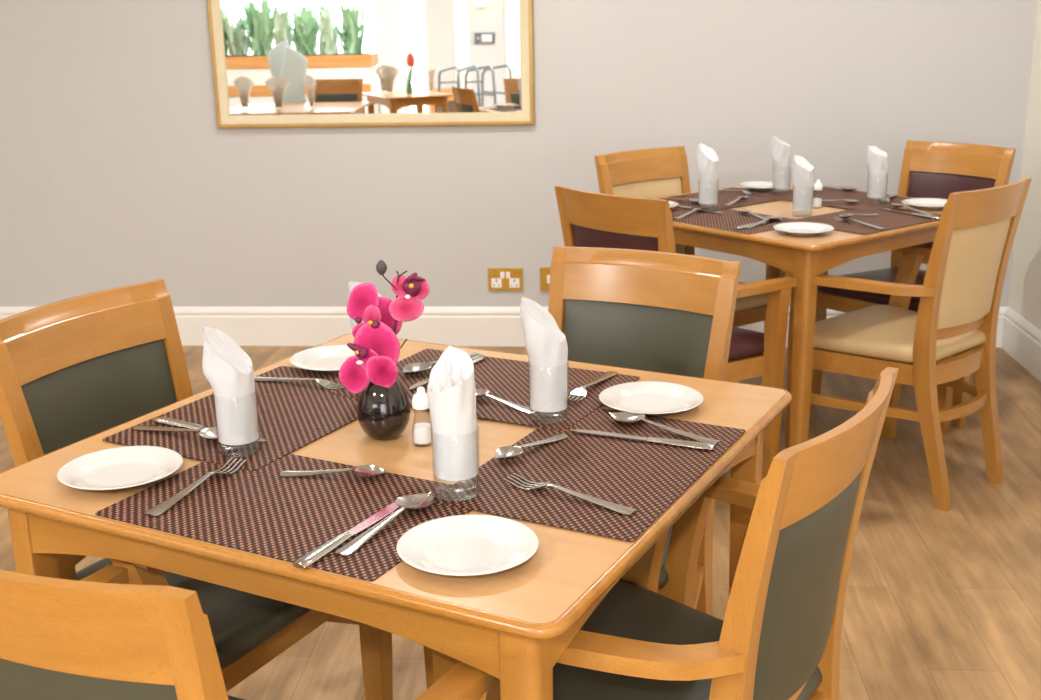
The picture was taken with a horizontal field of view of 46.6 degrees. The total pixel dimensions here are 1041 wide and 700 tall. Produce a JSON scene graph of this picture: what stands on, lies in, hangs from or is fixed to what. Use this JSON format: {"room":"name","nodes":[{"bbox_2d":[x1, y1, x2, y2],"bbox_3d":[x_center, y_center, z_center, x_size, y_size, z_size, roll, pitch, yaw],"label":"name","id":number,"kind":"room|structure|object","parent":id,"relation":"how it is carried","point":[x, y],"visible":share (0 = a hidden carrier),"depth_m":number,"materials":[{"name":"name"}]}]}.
{"room":"dining room","nodes":[
{"label":"dining room","id":0,"kind":"room"},
{"bbox_2d":[0,0,1036,306],"bbox_3d":[-1.410,-1.298,5.014,7.062,2.620,0.100,0,16,4],"label":"wall","id":1,"kind":"structure","parent":0,"point":[117,168],"depth_m":5.02,"materials":[{"name":"grey paint"}]},
{"bbox_2d":[207,0,534,128],"bbox_3d":[-0.610,-1.384,4.864,1.322,0.960,0.028,0,16,4],"label":"wall mirror","id":2,"kind":"object","parent":1,"relation":"attached to","point":[276,63],"visible":1,"depth_m":4.93,"materials":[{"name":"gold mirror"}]},
{"bbox_2d":[0,307,1006,347],"bbox_3d":[-1.393,-0.104,5.291,6.862,0.172,0.018,0,16,4],"label":"baseboard","id":3,"kind":"structure","parent":1,"relation":"attached to","point":[247,326],"depth_m":5.24,"materials":[{"name":"white wood"}]},
{"bbox_2d":[488,268,522,290],"bbox_3d":[-0.064,-0.300,5.140,0.147,0.096,0.014,0,16,4],"label":"wall socket","id":4,"kind":"object","parent":1,"relation":"attached to","point":[499,279],"visible":1,"depth_m":5.14,"materials":[{"name":"gold metal"}]},
{"bbox_2d":[540,267,550,289],"bbox_3d":[0.130,-0.300,5.125,0.094,0.098,0.016,0,16,4],"label":"wall outlet","id":5,"kind":"object","parent":1,"relation":"attached to","point":[544,271],"visible":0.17,"depth_m":5.12,"materials":[{"name":"gold metal"}]},
{"bbox_2d":[0,346,1040,699],"bbox_3d":[-1.711,1.271,0.911,7.062,0.080,9.417,0,16,4],"label":"floor","id":6,"kind":"structure","parent":0,"point":[939,604],"depth_m":3.08,"materials":[{"name":"brown wood"}]},
{"bbox_2d":[0,279,392,699],"bbox_3d":[-0.586,0.379,2.178,0.529,0.910,0.630,8,18,28],"label":"dining chair","id":7,"kind":"object","parent":6,"relation":"on","point":[78,368],"visible":0.32,"depth_m":2.13,"materials":[{"name":"brown wood"}]},
{"bbox_2d":[0,565,499,699],"bbox_3d":[-0.384,0.576,1.467,0.630,0.910,0.529,6,17,22],"label":"dining chair","id":8,"kind":"object","parent":6,"relation":"on","point":[100,635],"visible":0.96,"depth_m":1.11,"materials":[{"name":"brown wood"}]},
{"bbox_2d":[0,334,791,699],"bbox_3d":[-0.157,0.494,2.036,0.959,0.750,0.959,7,18,27],"label":"dining table","id":9,"kind":"object","parent":6,"relation":"on","point":[513,625],"visible":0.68,"depth_m":1.58,"materials":[{"name":"brown wood"}]},
{"bbox_2d":[57,446,182,489],"bbox_3d":[-0.584,0.178,1.769,0.176,0.017,0.176,0,16,4],"label":"plate","id":10,"kind":"object","parent":9,"relation":"on","point":[125,467],"visible":1,"depth_m":1.79,"materials":[{"name":"grey ceramic"}]},
{"bbox_2d":[102,366,357,470],"bbox_3d":[-0.424,0.104,2.044,0.312,0.001,0.453,7,18,27],"label":"placemat","id":11,"kind":"object","parent":9,"relation":"on","point":[292,415],"visible":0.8,"depth_m":1.99,"materials":[{"name":"fabric"}]},
{"bbox_2d":[132,425,218,440],"bbox_3d":[-0.536,0.129,1.931,0.200,0.014,0.052,6,17,23],"label":"spoon","id":12,"kind":"object","parent":11,"relation":"on","point":[207,433],"visible":0.65,"depth_m":1.93,"materials":[{"name":"silver metal"}]},
{"bbox_2d":[153,416,266,441],"bbox_3d":[-0.501,0.128,1.946,0.235,0.010,0.022,8,18,29],"label":"knife","id":13,"kind":"object","parent":11,"relation":"on","point":[159,419],"visible":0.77,"depth_m":1.97,"materials":[{"name":"silver metal"}]},
{"bbox_2d":[212,388,260,456],"bbox_3d":[-0.433,0.108,1.848,0.066,0.098,0.066,0,16,4],"label":"tumbler","id":14,"kind":"object","parent":11,"relation":"on","point":[256,388],"visible":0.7,"depth_m":1.84,"materials":[{"name":"clear glass"}]},
{"bbox_2d":[202,326,258,444],"bbox_3d":[-0.440,0.050,1.834,0.074,0.177,0.071,0,16,4],"label":"napkin","id":15,"kind":"object","parent":14,"relation":"in","point":[228,369],"visible":1,"depth_m":1.81,"materials":[{"name":"grey fabric"}]},
{"bbox_2d":[254,377,344,389],"bbox_3d":[-0.397,0.056,2.186,0.205,0.013,0.029,5,17,20],"label":"fork","id":16,"kind":"object","parent":11,"relation":"on","point":[326,384],"visible":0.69,"depth_m":2.18,"materials":[{"name":"silver metal"}]},
{"bbox_2d":[95,454,471,580],"bbox_3d":[-0.308,0.211,1.664,0.458,0.001,0.300,7,18,27],"label":"placemat","id":17,"kind":"object","parent":9,"relation":"on","point":[264,512],"visible":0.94,"depth_m":1.64,"materials":[{"name":"fabric"}]},
{"bbox_2d":[145,458,246,515],"bbox_3d":[-0.459,0.191,1.715,0.029,0.013,0.205,5,17,22],"label":"fork","id":18,"kind":"object","parent":17,"relation":"on","point":[164,506],"visible":1,"depth_m":1.70,"materials":[{"name":"silver metal"}]},
{"bbox_2d":[280,465,387,477],"bbox_3d":[-0.270,0.176,1.751,0.160,0.014,0.042,2,16,9],"label":"spoon","id":19,"kind":"object","parent":17,"relation":"on","point":[366,471],"visible":1,"depth_m":1.75,"materials":[{"name":"silver metal"}]},
{"bbox_2d":[293,502,398,568],"bbox_3d":[-0.214,0.233,1.564,0.022,0.010,0.235,7,18,27],"label":"knife","id":20,"kind":"object","parent":17,"relation":"on","point":[316,554],"visible":0.98,"depth_m":1.53,"materials":[{"name":"silver metal"}]},
{"bbox_2d":[334,492,432,555],"bbox_3d":[-0.174,0.223,1.579,0.052,0.014,0.200,8,18,29],"label":"spoon","id":21,"kind":"object","parent":17,"relation":"on","point":[424,500],"visible":1,"depth_m":1.58,"materials":[{"name":"silver metal"}]},
{"bbox_2d":[290,345,354,372],"bbox_3d":[-0.351,0.021,2.309,0.176,0.017,0.176,0,16,4],"label":"plate","id":22,"kind":"object","parent":9,"relation":"on","point":[329,359],"visible":0.55,"depth_m":2.33,"materials":[{"name":"grey ceramic"}]},
{"bbox_2d":[357,377,410,440],"bbox_3d":[-0.217,0.074,1.907,0.085,0.130,0.085,0,16,4],"label":"vase","id":23,"kind":"object","parent":9,"relation":"on","point":[383,413],"visible":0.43,"depth_m":1.88,"materials":[{"name":"black ceramic"}]},
{"bbox_2d":[339,260,429,393],"bbox_3d":[-0.212,-0.035,1.863,0.142,0.204,0.070,0,16,4],"label":"orchid","id":24,"kind":"object","parent":23,"relation":"in","point":[376,347],"visible":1,"depth_m":1.86,"materials":[{"name":"pink plant"}]},
{"bbox_2d":[412,387,432,446],"bbox_3d":[-0.153,0.102,1.874,0.033,0.093,0.033,0,16,4],"label":"salt shaker","id":25,"kind":"object","parent":9,"relation":"on","point":[422,432],"visible":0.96,"depth_m":1.87,"materials":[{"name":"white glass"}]},
{"bbox_2d":[397,515,538,575],"bbox_3d":[-0.065,0.246,1.495,0.176,0.017,0.176,0,16,4],"label":"plate","id":26,"kind":"object","parent":9,"relation":"on","point":[457,545],"visible":1,"depth_m":1.51,"materials":[{"name":"grey ceramic"}]},
{"bbox_2d":[331,349,639,430],"bbox_3d":[-0.059,0.063,2.162,0.459,0.001,0.320,7,18,27],"label":"placemat","id":27,"kind":"object","parent":9,"relation":"on","point":[506,379],"visible":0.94,"depth_m":2.15,"materials":[{"name":"fabric"}]},
{"bbox_2d":[402,352,479,374],"bbox_3d":[-0.150,0.022,2.280,0.052,0.014,0.200,12,20,39],"label":"spoon","id":28,"kind":"object","parent":27,"relation":"on","point":[418,367],"visible":0.91,"depth_m":2.24,"materials":[{"name":"silver metal"}]},
{"bbox_2d":[409,354,485,389],"bbox_3d":[-0.135,0.041,2.227,0.022,0.010,0.235,9,18,31],"label":"knife","id":29,"kind":"object","parent":27,"relation":"on","point":[478,358],"visible":0.49,"depth_m":2.19,"materials":[{"name":"silver metal"}]},
{"bbox_2d":[476,389,538,413],"bbox_3d":[-0.036,0.085,2.050,0.160,0.014,0.042,11,20,37],"label":"spoon","id":30,"kind":"object","parent":27,"relation":"on","point":[479,392],"visible":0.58,"depth_m":2.04,"materials":[{"name":"silver metal"}]},
{"bbox_2d":[528,384,568,423],"bbox_3d":[0.046,0.065,1.967,0.066,0.098,0.066,0,16,4],"label":"tumbler","id":31,"kind":"object","parent":27,"relation":"on","point":[528,384],"visible":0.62,"depth_m":1.96,"materials":[{"name":"clear glass"}]},
{"bbox_2d":[520,297,567,411],"bbox_3d":[0.039,0.004,1.950,0.072,0.182,0.068,6,17,24],"label":"napkin","id":32,"kind":"object","parent":31,"relation":"in","point":[545,343],"visible":1,"depth_m":1.93,"materials":[{"name":"grey fabric"}]},
{"bbox_2d":[567,371,617,401],"bbox_3d":[0.124,0.061,2.128,0.029,0.013,0.205,7,18,26],"label":"fork","id":33,"kind":"object","parent":27,"relation":"on","point":[581,391],"visible":0.9,"depth_m":2.09,"materials":[{"name":"silver metal"}]},
{"bbox_3d":[-0.257,0.024,2.131,0.066,0.097,0.066,0,16,4],"label":"tumbler","id":34,"kind":"object","parent":27,"relation":"on","visible":0},
{"bbox_2d":[348,281,380,328],"bbox_3d":[-0.264,-0.034,2.114,0.074,0.176,0.070,0,16,4],"label":"napkin","id":35,"kind":"object","parent":34,"relation":"in","point":[351,284],"visible":0.03,"depth_m":2.09,"materials":[{"name":"grey fabric"}]},
{"bbox_2d":[433,408,744,540],"bbox_3d":[0.116,0.167,1.788,0.303,0.001,0.462,7,18,27],"label":"placemat","id":36,"kind":"object","parent":9,"relation":"on","point":[646,477],"visible":0.8,"depth_m":1.74,"materials":[{"name":"fabric"}]},
{"bbox_2d":[431,426,479,501],"bbox_3d":[-0.089,0.153,1.669,0.066,0.098,0.066,0,16,4],"label":"tumbler","id":37,"kind":"object","parent":36,"relation":"on","point":[478,426],"visible":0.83,"depth_m":1.66,"materials":[{"name":"clear glass"}]},
{"bbox_2d":[427,346,477,480],"bbox_3d":[-0.093,0.085,1.651,0.066,0.175,0.067,0,16,4],"label":"napkin","id":38,"kind":"object","parent":37,"relation":"in","point":[451,388],"visible":1,"depth_m":1.64,"materials":[{"name":"grey fabric"}]},
{"bbox_2d":[494,434,567,459],"bbox_3d":[0.016,0.145,1.840,0.042,0.014,0.160,13,21,40],"label":"spoon","id":39,"kind":"object","parent":36,"relation":"on","point":[505,452],"visible":1,"depth_m":1.82,"materials":[{"name":"silver metal"}]},
{"bbox_2d":[503,473,636,514],"bbox_3d":[0.067,0.196,1.660,0.205,0.013,0.029,10,19,34],"label":"fork","id":40,"kind":"object","parent":36,"relation":"on","point":[618,508],"visible":1,"depth_m":1.65,"materials":[{"name":"silver metal"}]},
{"bbox_2d":[568,429,714,450],"bbox_3d":[0.184,0.137,1.873,0.235,0.010,0.022,6,17,22],"label":"knife","id":41,"kind":"object","parent":36,"relation":"on","point":[672,442],"visible":1,"depth_m":1.85,"materials":[{"name":"silver metal"}]},
{"bbox_2d":[608,412,719,444],"bbox_3d":[0.223,0.121,1.910,0.200,0.014,0.052,11,20,37],"label":"spoon","id":42,"kind":"object","parent":36,"relation":"on","point":[621,417],"visible":1,"depth_m":1.92,"materials":[{"name":"silver metal"}]},
{"bbox_2d":[599,381,702,415],"bbox_3d":[0.220,0.086,2.042,0.176,0.017,0.176,0,16,4],"label":"plate","id":43,"kind":"object","parent":9,"relation":"on","point":[652,398],"visible":0.98,"depth_m":2.06,"materials":[{"name":"grey ceramic"}]},
{"bbox_2d":[423,246,740,688],"bbox_3d":[0.150,0.296,2.425,0.630,0.910,0.529,8,18,29],"label":"dining chair","id":44,"kind":"object","parent":6,"relation":"on","point":[653,311],"visible":0.28,"depth_m":2.49,"materials":[{"name":"brown wood"}]},
{"bbox_2d":[432,367,898,699],"bbox_3d":[0.224,0.480,1.768,0.529,0.910,0.630,9,19,32],"label":"dining chair","id":45,"kind":"object","parent":6,"relation":"on","point":[778,637],"visible":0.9,"depth_m":1.53,"materials":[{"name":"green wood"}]},
{"bbox_2d":[554,186,796,478],"bbox_3d":[0.418,-0.037,3.584,0.529,0.910,0.630,-15,21,-40],"label":"dining chair","id":46,"kind":"object","parent":6,"relation":"on","point":[588,219],"visible":0.24,"depth_m":3.42,"materials":[{"name":"brown wood"}]},
{"bbox_2d":[594,146,785,332],"bbox_3d":[0.568,-0.218,4.215,0.630,0.910,0.529,-12,19,-35],"label":"dining chair","id":47,"kind":"object","parent":6,"relation":"on","point":[650,172],"visible":0.17,"depth_m":4.27,"materials":[{"name":"brown wood"}]},
{"bbox_2d":[650,182,968,446],"bbox_3d":[0.900,-0.109,4.102,0.959,0.750,0.959,-13,20,-36],"label":"dining table","id":48,"kind":"object","parent":6,"relation":"on","point":[805,258],"visible":0.33,"depth_m":3.55,"materials":[{"name":"brown wood"}]},
{"bbox_2d":[669,201,678,207],"bbox_3d":[0.438,-0.478,4.024,0.176,0.017,0.176,0,16,4],"label":"plate","id":49,"kind":"object","parent":48,"relation":"on","point":[673,204],"visible":0.11,"depth_m":4.03,"materials":[{"name":"grey ceramic"}]},
{"bbox_2d":[657,187,779,210],"bbox_3d":[0.701,-0.526,4.203,0.453,0.001,0.312,-13,20,-36],"label":"placemat","id":50,"kind":"object","parent":48,"relation":"on","point":[724,197],"visible":0.42,"depth_m":4.18,"materials":[{"name":"fabric"}]},
{"bbox_2d":[660,197,699,203],"bbox_3d":[0.556,-0.516,4.143,0.052,0.014,0.200,-14,20,-38],"label":"spoon","id":51,"kind":"object","parent":50,"relation":"on","point":[694,200],"visible":0.73,"depth_m":4.12,"materials":[{"name":"silver metal"}]},
{"bbox_2d":[724,196,748,205],"bbox_3d":[0.733,-0.508,4.103,0.042,0.014,0.160,10,19,34],"label":"spoon","id":52,"kind":"object","parent":50,"relation":"on","point":[738,197],"visible":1,"depth_m":4.11,"materials":[{"name":"silver metal"}]},
{"bbox_2d":[718,189,760,194],"bbox_3d":[0.766,-0.569,4.321,0.029,0.013,0.205,-15,21,-41],"label":"fork","id":53,"kind":"object","parent":50,"relation":"on","point":[744,191],"visible":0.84,"depth_m":4.29,"materials":[{"name":"silver metal"}]},
{"bbox_3d":[0.618,-0.512,3.975,0.066,0.098,0.066,0,16,4],"label":"tumbler","id":54,"kind":"object","parent":50,"relation":"on","visible":0},
{"bbox_2d":[696,143,718,203],"bbox_3d":[0.612,-0.579,3.960,0.073,0.194,0.072,0,16,4],"label":"napkin","id":55,"kind":"object","parent":54,"relation":"in","point":[706,157],"visible":1,"depth_m":3.94,"materials":[{"name":"grey fabric"}]},
{"bbox_2d":[671,209,794,233],"bbox_3d":[0.648,-0.413,3.811,0.298,0.001,0.458,-13,20,-36],"label":"placemat","id":56,"kind":"object","parent":48,"relation":"on","point":[729,219],"visible":0.76,"depth_m":3.78,"materials":[{"name":"fabric"}]},
{"bbox_2d":[674,207,710,218],"bbox_3d":[0.551,-0.443,3.894,0.029,0.013,0.205,11,20,36],"label":"fork","id":57,"kind":"object","parent":56,"relation":"on","point":[705,208],"visible":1,"depth_m":3.88,"materials":[{"name":"silver metal"}]},
{"bbox_2d":[669,204,722,212],"bbox_3d":[0.575,-0.463,3.967,0.022,0.010,0.235,-14,20,-39],"label":"knife","id":58,"kind":"object","parent":56,"relation":"on","point":[678,206],"visible":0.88,"depth_m":3.98,"materials":[{"name":"silver metal"}]},
{"bbox_2d":[738,210,766,219],"bbox_3d":[0.739,-0.429,3.827,0.042,0.014,0.160,-9,17,-25],"label":"spoon","id":59,"kind":"object","parent":56,"relation":"on","point":[740,211],"visible":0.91,"depth_m":3.84,"materials":[{"name":"silver metal"}]},
{"bbox_2d":[734,218,781,229],"bbox_3d":[0.732,-0.388,3.696,0.235,0.010,0.022,-15,21,-41],"label":"knife","id":60,"kind":"object","parent":56,"relation":"on","point":[746,225],"visible":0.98,"depth_m":3.64,"materials":[{"name":"silver metal"}]},
{"bbox_2d":[745,216,781,228],"bbox_3d":[0.743,-0.394,3.702,0.052,0.014,0.200,13,21,40],"label":"spoon","id":61,"kind":"object","parent":56,"relation":"on","point":[773,218],"visible":1,"depth_m":3.72,"materials":[{"name":"silver metal"}]},
{"bbox_2d":[739,181,776,190],"bbox_3d":[0.881,-0.593,4.394,0.176,0.017,0.176,0,16,4],"label":"plate","id":62,"kind":"object","parent":48,"relation":"on","point":[753,185],"visible":0.77,"depth_m":4.43,"materials":[{"name":"grey ceramic"}]},
{"bbox_2d":[773,222,833,235],"bbox_3d":[0.833,-0.353,3.558,0.176,0.017,0.176,0,16,4],"label":"plate","id":63,"kind":"object","parent":48,"relation":"on","point":[792,228],"visible":1,"depth_m":3.59,"materials":[{"name":"white ceramic"}]},
{"bbox_2d":[812,180,822,206],"bbox_3d":[0.978,-0.514,3.978,0.033,0.093,0.033,0,16,4],"label":"salt shaker","id":64,"kind":"object","parent":48,"relation":"on","point":[817,202],"visible":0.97,"depth_m":3.97,"materials":[{"name":"white ceramic"}]},
{"bbox_2d":[754,187,911,210],"bbox_3d":[1.094,-0.526,4.173,0.340,0.001,0.459,-13,20,-36],"label":"placemat","id":65,"kind":"object","parent":48,"relation":"on","point":[827,193],"visible":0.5,"depth_m":4.15,"materials":[{"name":"fabric"}]},
{"bbox_2d":[813,186,855,190],"bbox_3d":[1.122,-0.586,4.349,0.052,0.014,0.200,-14,21,-39],"label":"spoon","id":66,"kind":"object","parent":65,"relation":"on","point":[847,188],"visible":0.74,"depth_m":4.32,"materials":[{"name":"silver metal"}]},
{"bbox_2d":[822,199,858,202],"bbox_3d":[1.060,-0.501,4.054,0.160,0.014,0.042,12,20,38],"label":"spoon","id":67,"kind":"object","parent":65,"relation":"on","point":[846,200],"visible":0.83,"depth_m":4.03,"materials":[{"name":"silver metal"}]},
{"bbox_2d":[878,194,897,202],"bbox_3d":[1.249,-0.516,4.099,0.029,0.013,0.205,7,18,28],"label":"fork","id":68,"kind":"object","parent":65,"relation":"on","point":[885,199],"visible":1,"depth_m":4.06,"materials":[{"name":"silver metal"}]},
{"bbox_3d":[0.920,-0.599,4.260,0.066,0.097,0.066,0,16,4],"label":"tumbler","id":69,"kind":"object","parent":65,"relation":"on","visible":0},
{"bbox_2d":[770,136,791,188],"bbox_3d":[0.913,-0.660,4.244,0.074,0.181,0.071,0,16,4],"label":"napkin","id":70,"kind":"object","parent":69,"relation":"in","point":[780,150],"visible":1,"depth_m":4.22,"materials":[{"name":"grey fabric"}]},
{"bbox_3d":[1.190,-0.540,4.034,0.066,0.097,0.066,0,16,4],"label":"tumbler","id":71,"kind":"object","parent":65,"relation":"on","visible":0},
{"bbox_2d":[866,146,887,197],"bbox_3d":[1.184,-0.593,4.021,0.071,0.166,0.070,0,16,4],"label":"napkin","id":72,"kind":"object","parent":71,"relation":"in","point":[876,160],"visible":1,"depth_m":4.00,"materials":[{"name":"grey fabric"}]},
{"bbox_2d":[784,207,941,234],"bbox_3d":[1.087,-0.408,3.759,0.462,0.001,0.301,-13,20,-36],"label":"placemat","id":73,"kind":"object","parent":48,"relation":"on","point":[886,219],"visible":0.76,"depth_m":3.74,"materials":[{"name":"fabric"}]},
{"bbox_2d":[838,213,878,217],"bbox_3d":[1.057,-0.423,3.783,0.160,0.014,0.042,-9,18,-27],"label":"spoon","id":74,"kind":"object","parent":73,"relation":"on","point":[844,215],"visible":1,"depth_m":3.77,"materials":[{"name":"silver metal"}]},
{"bbox_2d":[832,217,885,228],"bbox_3d":[1.025,-0.386,3.657,0.029,0.013,0.205,-9,18,-27],"label":"fork","id":75,"kind":"object","parent":73,"relation":"on","point":[835,218],"visible":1,"depth_m":3.66,"materials":[{"name":"silver metal"}]},
{"bbox_2d":[881,209,940,219],"bbox_3d":[1.226,-0.431,3.814,0.022,0.010,0.235,-10,18,-30],"label":"knife","id":76,"kind":"object","parent":73,"relation":"on","point":[914,214],"visible":0.97,"depth_m":3.77,"materials":[{"name":"silver metal"}]},
{"bbox_2d":[890,203,934,214],"bbox_3d":[1.253,-0.453,3.876,0.052,0.014,0.200,-7,17,-21],"label":"spoon","id":77,"kind":"object","parent":73,"relation":"on","point":[896,205],"visible":0.94,"depth_m":3.90,"materials":[{"name":"silver metal"}]},
{"bbox_2d":[902,198,946,209],"bbox_3d":[1.341,-0.476,3.961,0.176,0.017,0.176,0,16,4],"label":"plate","id":78,"kind":"object","parent":48,"relation":"on","point":[920,203],"visible":0.83,"depth_m":4.00,"materials":[{"name":"grey ceramic"}]},
{"bbox_3d":[0.895,-0.474,3.832,0.066,0.098,0.066,0,16,4],"label":"tumbler","id":79,"kind":"object","parent":48,"relation":"on","visible":0},
{"bbox_2d":[791,155,813,210],"bbox_3d":[0.890,-0.529,3.817,0.070,0.171,0.068,0,16,4],"label":"napkin","id":80,"kind":"object","parent":79,"relation":"in","point":[802,171],"visible":1,"depth_m":3.80,"materials":[{"name":"grey fabric"}]},
{"bbox_2d":[785,178,1031,511],"bbox_3d":[1.156,-0.059,3.614,0.630,0.910,0.529,-14,20,-39],"label":"dining chair","id":81,"kind":"object","parent":6,"relation":"on","point":[960,293],"visible":0.93,"depth_m":3.45,"materials":[{"name":"beige wood"}]},
{"bbox_2d":[811,140,1015,433],"bbox_3d":[1.395,-0.250,4.275,0.529,0.910,0.630,-14,20,-38],"label":"dining chair","id":82,"kind":"object","parent":6,"relation":"on","point":[971,167],"visible":0.23,"depth_m":4.30,"materials":[{"name":"brown wood"}]},
{"bbox_2d":[1008,0,1040,330],"bbox_3d":[1.738,-0.018,0.294,0.100,2.620,9.217,0,16,4],"label":"wall","id":83,"kind":"structure","parent":0,"point":[1025,283],"depth_m":4.75,"materials":[{"name":"beige paint"}]},
{"bbox_2d":[1001,307,1040,381],"bbox_3d":[1.700,1.159,0.631,0.018,0.172,9.216,0,16,4],"label":"baseboard","id":84,"kind":"structure","parent":83,"relation":"attached to","point":[1021,340],"depth_m":4.80,"materials":[{"name":"white wood"}]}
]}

